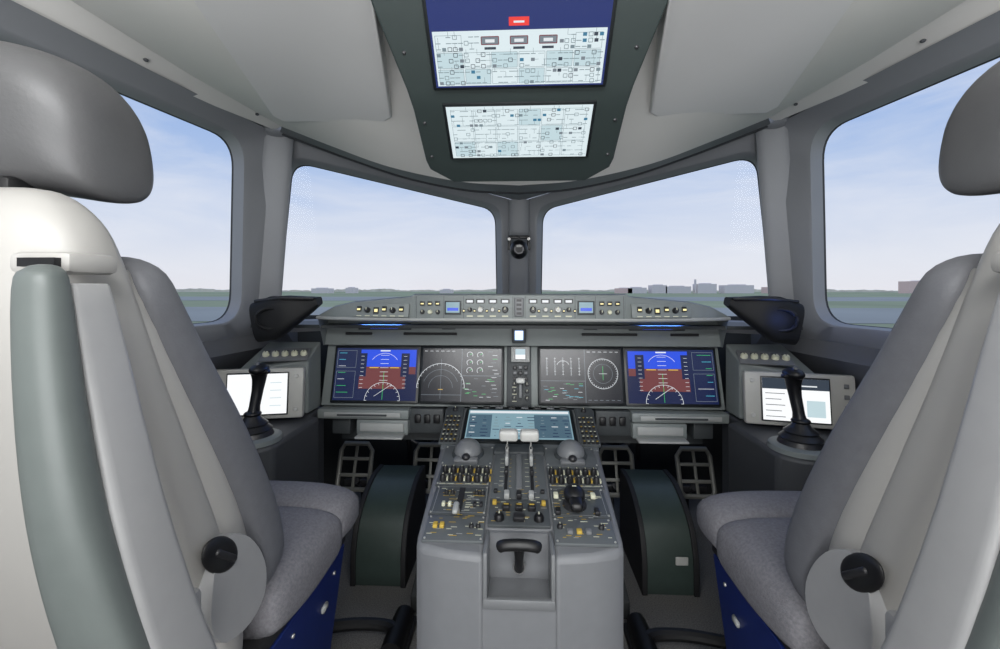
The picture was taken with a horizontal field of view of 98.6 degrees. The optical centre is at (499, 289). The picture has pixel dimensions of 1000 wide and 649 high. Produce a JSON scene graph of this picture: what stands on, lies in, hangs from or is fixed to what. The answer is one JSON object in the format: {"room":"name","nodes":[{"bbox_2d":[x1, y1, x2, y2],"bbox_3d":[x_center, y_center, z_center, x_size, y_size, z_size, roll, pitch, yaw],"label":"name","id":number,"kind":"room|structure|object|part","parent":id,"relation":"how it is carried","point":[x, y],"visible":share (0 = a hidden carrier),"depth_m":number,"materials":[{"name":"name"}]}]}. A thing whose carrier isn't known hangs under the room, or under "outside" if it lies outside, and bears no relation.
{"room":"control cabin","nodes":[
{"label":"control cabin","id":0,"kind":"room"},
{"bbox_2d":[0,0,266,341],"bbox_3d":[-1.047,-0.203,0.714,0.202,0.745,1.952,0,0,8],"label":"surround","id":1,"kind":"object","parent":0,"point":[244,138],"visible":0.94,"depth_m":1.38,"materials":[{"name":"plastic"}]},
{"bbox_2d":[202,333,292,368],"bbox_3d":[-1.044,-0.090,0.622,0.300,1.060,3.550,0,0,3],"label":"trim","id":2,"kind":"structure","parent":1,"relation":"attached to","point":[230,353],"depth_m":1.53,"materials":[{"name":"grey plastic"}]},
{"bbox_2d":[259,135,293,298],"bbox_3d":[-0.862,-0.203,1.621,0.203,0.745,0.099,0,0,37],"label":"post","id":3,"kind":"object","parent":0,"point":[277,151],"visible":0.62,"depth_m":1.60,"materials":[{"name":"grey plastic"}]},
{"bbox_2d":[288,332,297,341],"bbox_3d":[-1.207,0.625,0.654,0.001,0.950,3.600,0,0,3],"label":"wall","id":4,"kind":"structure","parent":0,"point":[293,335],"depth_m":2.36,"materials":[{"name":"grey plastic"}]},
{"bbox_2d":[287,140,509,331],"bbox_3d":[-0.405,-0.203,1.954,1.176,0.745,0.226,0,0,-29],"label":"surround","id":5,"kind":"object","parent":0,"point":[303,154],"visible":0.41,"depth_m":1.90,"materials":[{"name":"plastic"}]},
{"bbox_2d":[12,0,999,184],"bbox_3d":[0.008,-0.611,0.185,2.180,0.542,2.770,0,0,3],"label":"ceiling","id":6,"kind":"structure","parent":0,"point":[172,39],"depth_m":1.08,"materials":[{"name":"plastic"}]},
{"bbox_2d":[194,0,391,121],"bbox_3d":[-0.456,-0.568,0.896,0.495,0.219,0.844,0,0,3],"label":"ceiling panel","id":7,"kind":"object","parent":6,"relation":"attached to","point":[306,60],"depth_m":0.94,"materials":[{"name":"grey plastic"}]},
{"bbox_2d":[371,0,667,181],"bbox_3d":[0.035,-0.505,0.782,0.539,0.507,0.562,0,0,3],"label":"panel","id":8,"kind":"object","parent":6,"relation":"attached to","point":[498,90],"visible":1,"depth_m":0.78,"materials":[{"name":"black"}]},
{"bbox_2d":[262,116,789,199],"bbox_3d":[0.077,-0.475,1.748,1.870,0.270,0.702,0,0,3],"label":"trim","id":9,"kind":"structure","parent":6,"relation":"attached to","point":[517,192],"depth_m":1.49,"materials":[{"name":"plastic"}]},
{"bbox_2d":[649,0,853,116],"bbox_3d":[0.534,-0.568,0.852,0.495,0.219,0.844,0,0,3],"label":"ceiling panel","id":10,"kind":"object","parent":6,"relation":"attached to","point":[717,56],"depth_m":0.88,"materials":[{"name":"grey plastic"}]},
{"bbox_2d":[508,199,529,293],"bbox_3d":[0.095,-0.140,2.143,0.104,0.580,0.210,0,0,3],"label":"post","id":11,"kind":"object","parent":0,"point":[518,210],"visible":0.66,"depth_m":2.09,"materials":[{"name":"grey plastic"}]},
{"bbox_2d":[508,235,529,258],"bbox_3d":[0.089,-0.197,2.005,0.106,0.111,0.177,0,0,3],"label":"magnetic compass","id":12,"kind":"object","parent":11,"relation":"attached to","point":[518,249],"visible":1,"depth_m":1.95,"materials":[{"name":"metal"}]},
{"bbox_2d":[298,315,750,493],"bbox_3d":[0.104,0.620,2.348,2.500,0.960,0.001,0,0,3],"label":"wall","id":13,"kind":"structure","parent":0,"point":[387,452],"depth_m":2.33,"materials":[{"name":"grey plastic"}]},
{"bbox_2d":[406,440,640,470],"bbox_3d":[0.099,0.750,2.247,1.341,0.504,0.125,0,0,3],"label":"harness","id":14,"kind":"object","parent":13,"relation":"attached to","point":[638,445],"visible":0.09,"depth_m":2.26,"materials":[{"name":"metal"}]},
{"bbox_2d":[331,492,723,648],"bbox_3d":[0.026,1.100,0.599,2.500,0.001,3.600,0,0,3],"label":"floor","id":15,"kind":"structure","parent":0,"point":[703,613],"depth_m":1.50,"materials":[{"name":"carpet"}]},
{"bbox_2d":[0,41,359,648],"bbox_3d":[-0.603,0.402,0.739,0.560,1.397,0.761,0,0,3],"label":"seat","id":16,"kind":"object","parent":15,"relation":"on","point":[140,508],"visible":1,"depth_m":0.48,"materials":[{"name":"leather"}]},
{"bbox_3d":[-0.609,0.242,0.612,0.422,0.536,0.288,0,0,3],"label":"frame","id":17,"kind":"part","parent":16,"relation":"part of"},
{"bbox_2d":[121,257,283,584],"bbox_3d":[-0.607,0.233,0.653,0.444,0.551,0.297,0,0,3],"label":"cushion","id":18,"kind":"object","parent":16,"relation":"on","point":[220,498],"depth_m":0.57,"materials":[{"name":"leather"}]},
{"bbox_2d":[243,506,341,638],"bbox_3d":[-0.598,0.550,0.858,0.482,0.136,0.262,0,0,3],"label":"seat cushion","id":19,"kind":"object","parent":16,"relation":"on","point":[312,534],"depth_m":0.82,"materials":[{"name":"fabric"}]},
{"bbox_2d":[269,480,359,537],"bbox_3d":[-0.589,0.534,1.046,0.485,0.134,0.147,0,0,3],"label":"cushion","id":20,"kind":"object","parent":16,"relation":"on","point":[341,504],"depth_m":1.00,"materials":[{"name":"fabric"}]},
{"bbox_2d":[257,407,323,482],"bbox_3d":[-0.904,0.772,0.951,0.490,0.655,1.420,0,0,3],"label":"console","id":21,"kind":"object","parent":15,"relation":"on","point":[299,455],"visible":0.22,"depth_m":1.39},
{"bbox_2d":[216,367,305,418],"bbox_3d":[-0.824,0.349,1.448,0.310,0.168,0.051,0,0,-10],"label":"display","id":22,"kind":"object","parent":21,"relation":"on","point":[283,396],"visible":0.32,"depth_m":1.44,"materials":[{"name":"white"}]},
{"bbox_2d":[243,362,282,448],"bbox_3d":[-0.730,0.330,1.268,0.160,0.231,0.160,0,0,3],"label":"stick","id":23,"kind":"object","parent":21,"relation":"on","point":[262,433],"visible":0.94,"depth_m":1.26,"materials":[{"name":"black plastic"}]},
{"bbox_2d":[240,342,320,412],"bbox_3d":[-0.789,0.319,1.547,0.225,0.243,0.178,0,0,3],"label":"control panel","id":24,"kind":"object","parent":21,"relation":"on","point":[307,355],"visible":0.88,"depth_m":1.54,"materials":[{"name":"grey plastic"}]},
{"bbox_2d":[335,441,374,496],"bbox_3d":[-0.679,0.910,2.067,0.170,0.380,0.176,0,0,3],"label":"rudder pedal","id":25,"kind":"object","parent":15,"relation":"on","point":[354,481],"visible":0.8,"depth_m":2.02,"materials":[{"name":"metal"}]},
{"bbox_3d":[-0.667,0.994,2.080,0.118,0.212,0.125,0,0,34],"label":"pedal arm","id":26,"kind":"part","parent":25,"relation":"part of","materials":[{"name":"metal"}]},
{"bbox_2d":[333,605,416,648],"bbox_3d":[-0.464,1.065,0.826,0.329,0.069,1.210,0,0,3],"label":"rail","id":27,"kind":"object","parent":15,"relation":"on","point":[399,630],"visible":0.88,"depth_m":1.33,"materials":[{"name":"metal"}]},
{"bbox_2d":[350,464,425,587],"bbox_3d":[-0.445,0.941,1.765,0.209,0.318,0.353,0,0,3],"label":"mechanism","id":28,"kind":"object","parent":15,"relation":"on","point":[386,529],"visible":0.92,"depth_m":1.64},
{"bbox_2d":[411,571,416,611],"bbox_3d":[-0.246,1.013,1.577,0.110,0.173,0.230,0,0,3],"label":"ramp","id":29,"kind":"object","parent":15,"relation":"on","point":[414,589],"visible":0.12,"depth_m":1.47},
{"bbox_2d":[413,442,440,493],"bbox_3d":[-0.322,0.910,2.051,0.170,0.380,0.176,0,0,3],"label":"rudder pedal","id":30,"kind":"object","parent":15,"relation":"on","point":[431,445],"visible":0.35,"depth_m":2.01,"materials":[{"name":"metal"}]},
{"bbox_2d":[417,406,622,648],"bbox_3d":[0.053,0.751,1.198,0.520,0.698,0.681,0,0,3],"label":"pedestal","id":31,"kind":"object","parent":15,"relation":"on","point":[520,545],"visible":1,"depth_m":0.94,"materials":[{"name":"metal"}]},
{"bbox_3d":[0.040,0.563,0.906,0.094,0.108,0.081,0,0,3],"label":"parking brake handle","id":32,"kind":"part","parent":31,"relation":"part of","materials":[{"name":"black plastic"}]},
{"bbox_2d":[318,345,728,443],"bbox_3d":[0.070,0.395,1.583,1.470,0.369,0.190,0,0,3],"label":"panel","id":33,"kind":"object","parent":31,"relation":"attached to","point":[635,394],"visible":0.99,"depth_m":1.57,"materials":[{"name":"black plastic"}]},
{"bbox_2d":[316,294,730,346],"bbox_3d":[0.070,0.110,1.587,1.470,0.195,0.422,0,0,3],"label":"shield","id":34,"kind":"object","parent":33,"relation":"on","point":[623,309],"visible":0.97,"depth_m":1.43,"materials":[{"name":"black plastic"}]},
{"bbox_2d":[249,295,322,341],"bbox_3d":[-0.729,0.097,1.458,0.211,0.157,0.118,0,0,3],"label":"air vent","id":35,"kind":"object","parent":34,"relation":"attached to","point":[272,317],"visible":1,"depth_m":1.43,"materials":[{"name":"black plastic"}]},
{"bbox_2d":[251,321,802,329],"bbox_3d":[0.082,0.132,1.853,1.960,0.012,0.650,0,0,3],"label":"trim","id":36,"kind":"structure","parent":34,"relation":"attached to","point":[304,324],"depth_m":1.53,"materials":[{"name":"grey plastic"}]},
{"bbox_2d":[723,296,804,344],"bbox_3d":[0.855,0.097,1.388,0.211,0.157,0.118,0,0,3],"label":"air vent","id":37,"kind":"object","parent":34,"relation":"attached to","point":[777,319],"visible":1,"depth_m":1.36,"materials":[{"name":"black plastic"}]},
{"bbox_3d":[0.070,0.500,1.583,1.465,0.160,0.190,0,0,3],"label":"panel","id":38,"kind":"part","parent":33,"relation":"part of","materials":[{"name":"grey plastic"}]},
{"bbox_2d":[599,445,634,508],"bbox_3d":[0.534,0.910,2.013,0.170,0.380,0.176,0,0,3],"label":"rudder pedal","id":39,"kind":"object","parent":15,"relation":"on","point":[615,486],"visible":0.56,"depth_m":1.98,"materials":[{"name":"metal"}]},
{"bbox_3d":[0.546,0.994,2.027,0.118,0.212,0.125,0,0,34],"label":"pedal arm","id":40,"kind":"part","parent":39,"relation":"part of","materials":[{"name":"metal"}]},
{"bbox_2d":[623,577,629,618],"bbox_3d":[0.384,1.013,1.550,0.110,0.173,0.230,0,0,3],"label":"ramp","id":41,"kind":"object","parent":15,"relation":"on","point":[626,603],"visible":0.12,"depth_m":1.43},
{"bbox_2d":[620,469,699,596],"bbox_3d":[0.621,0.941,1.718,0.204,0.318,0.353,0,0,3],"label":"mechanism","id":42,"kind":"object","parent":15,"relation":"on","point":[658,535],"visible":0.99,"depth_m":1.60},
{"bbox_2d":[623,612,725,648],"bbox_3d":[0.535,1.065,0.782,0.329,0.069,1.210,0,0,3],"label":"rail","id":43,"kind":"object","parent":15,"relation":"on","point":[638,635],"visible":0.9,"depth_m":1.29,"materials":[{"name":"metal"}]},
{"bbox_2d":[674,446,716,507],"bbox_3d":[0.889,0.910,1.997,0.170,0.380,0.176,0,0,3],"label":"rudder pedal","id":44,"kind":"object","parent":15,"relation":"on","point":[686,489],"visible":0.81,"depth_m":1.95,"materials":[{"name":"metal"}]},
{"bbox_3d":[0.901,0.994,2.011,0.118,0.212,0.125,0,0,34],"label":"pedal arm","id":45,"kind":"part","parent":44,"relation":"part of","materials":[{"name":"metal"}]},
{"bbox_2d":[722,412,832,492],"bbox_3d":[0.984,0.772,0.867,0.490,0.655,1.420,0,0,3],"label":"console","id":46,"kind":"object","parent":15,"relation":"on","point":[748,464],"visible":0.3,"depth_m":1.31},
{"bbox_2d":[726,344,814,418],"bbox_3d":[0.923,0.319,1.472,0.225,0.243,0.178,0,0,3],"label":"control panel","id":47,"kind":"object","parent":46,"relation":"on","point":[740,358],"visible":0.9,"depth_m":1.47,"materials":[{"name":"grey plastic"}]},
{"bbox_2d":[767,366,824,460],"bbox_3d":[0.839,0.330,1.199,0.160,0.231,0.160,0,0,3],"label":"stick","id":48,"kind":"object","parent":46,"relation":"on","point":[798,439],"visible":0.98,"depth_m":1.18,"materials":[{"name":"black plastic"}]},
{"bbox_2d":[742,371,854,428],"bbox_3d":[0.949,0.349,1.370,0.310,0.168,0.051,0,0,15],"label":"display","id":49,"kind":"object","parent":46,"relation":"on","point":[766,401],"visible":0.69,"depth_m":1.36,"materials":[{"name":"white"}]},
{"bbox_2d":[696,61,999,648],"bbox_3d":[0.696,0.402,0.681,0.560,1.397,0.761,0,0,3],"label":"seat","id":50,"kind":"object","parent":15,"relation":"on","point":[890,539],"visible":1,"depth_m":0.51,"materials":[{"name":"leather"}]},
{"bbox_2d":[696,491,801,548],"bbox_3d":[0.709,0.534,0.988,0.485,0.134,0.147,0,0,3],"label":"cushion","id":51,"kind":"object","parent":50,"relation":"on","point":[716,513],"depth_m":0.96,"materials":[{"name":"fabric"}]},
{"bbox_2d":[717,517,829,648],"bbox_3d":[0.701,0.550,0.801,0.482,0.136,0.262,0,0,3],"label":"seat cushion","id":52,"kind":"object","parent":50,"relation":"on","point":[750,550],"depth_m":0.79,"materials":[{"name":"fabric"}]},
{"bbox_2d":[784,253,982,601],"bbox_3d":[0.692,0.233,0.596,0.444,0.551,0.297,0,0,3],"label":"cushion","id":53,"kind":"object","parent":50,"relation":"on","point":[862,515],"depth_m":0.53,"materials":[{"name":"leather"}]},
{"bbox_3d":[0.690,0.242,0.555,0.422,0.536,0.288,0,0,3],"label":"frame","id":54,"kind":"part","parent":50,"relation":"part of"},
{"bbox_2d":[528,133,762,333],"bbox_3d":[0.576,-0.203,1.911,1.176,0.745,0.226,0,0,34],"label":"surround","id":55,"kind":"object","parent":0,"point":[744,148],"visible":0.42,"depth_m":1.84,"materials":[{"name":"plastic"}]},
{"bbox_2d":[751,334,761,343],"bbox_3d":[1.260,0.625,0.545,0.001,0.950,3.600,0,0,3],"label":"wall","id":56,"kind":"structure","parent":0,"point":[755,338],"depth_m":2.25,"materials":[{"name":"grey plastic"}]},
{"bbox_2d":[755,126,793,299],"bbox_3d":[1.002,-0.203,1.539,0.203,0.745,0.099,0,0,-32],"label":"post","id":57,"kind":"object","parent":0,"point":[772,145],"visible":0.53,"depth_m":1.52,"materials":[{"name":"grey plastic"}]},
{"bbox_2d":[785,11,999,348],"bbox_3d":[1.106,-0.203,0.619,0.202,0.745,1.952,0,0,-3],"label":"surround","id":58,"kind":"object","parent":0,"point":[977,44],"visible":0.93,"depth_m":1.37,"materials":[{"name":"plastic"}]},
{"bbox_2d":[757,336,880,390],"bbox_3d":[1.094,-0.090,0.527,0.300,1.060,3.550,0,0,3],"label":"trim","id":59,"kind":"structure","parent":58,"relation":"attached to","point":[821,357],"depth_m":1.39,"materials":[{"name":"grey plastic"}]},
{"label":"outside","id":60,"kind":"structure","parent":0,"visible":0},
{"bbox_2d":[176,279,919,327],"bbox_3d":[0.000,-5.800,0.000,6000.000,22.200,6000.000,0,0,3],"label":"airfield","id":61,"kind":"structure","parent":60,"point":[879,308],"depth_m":414.39,"materials":[{"name":"green plant"}]}
]}

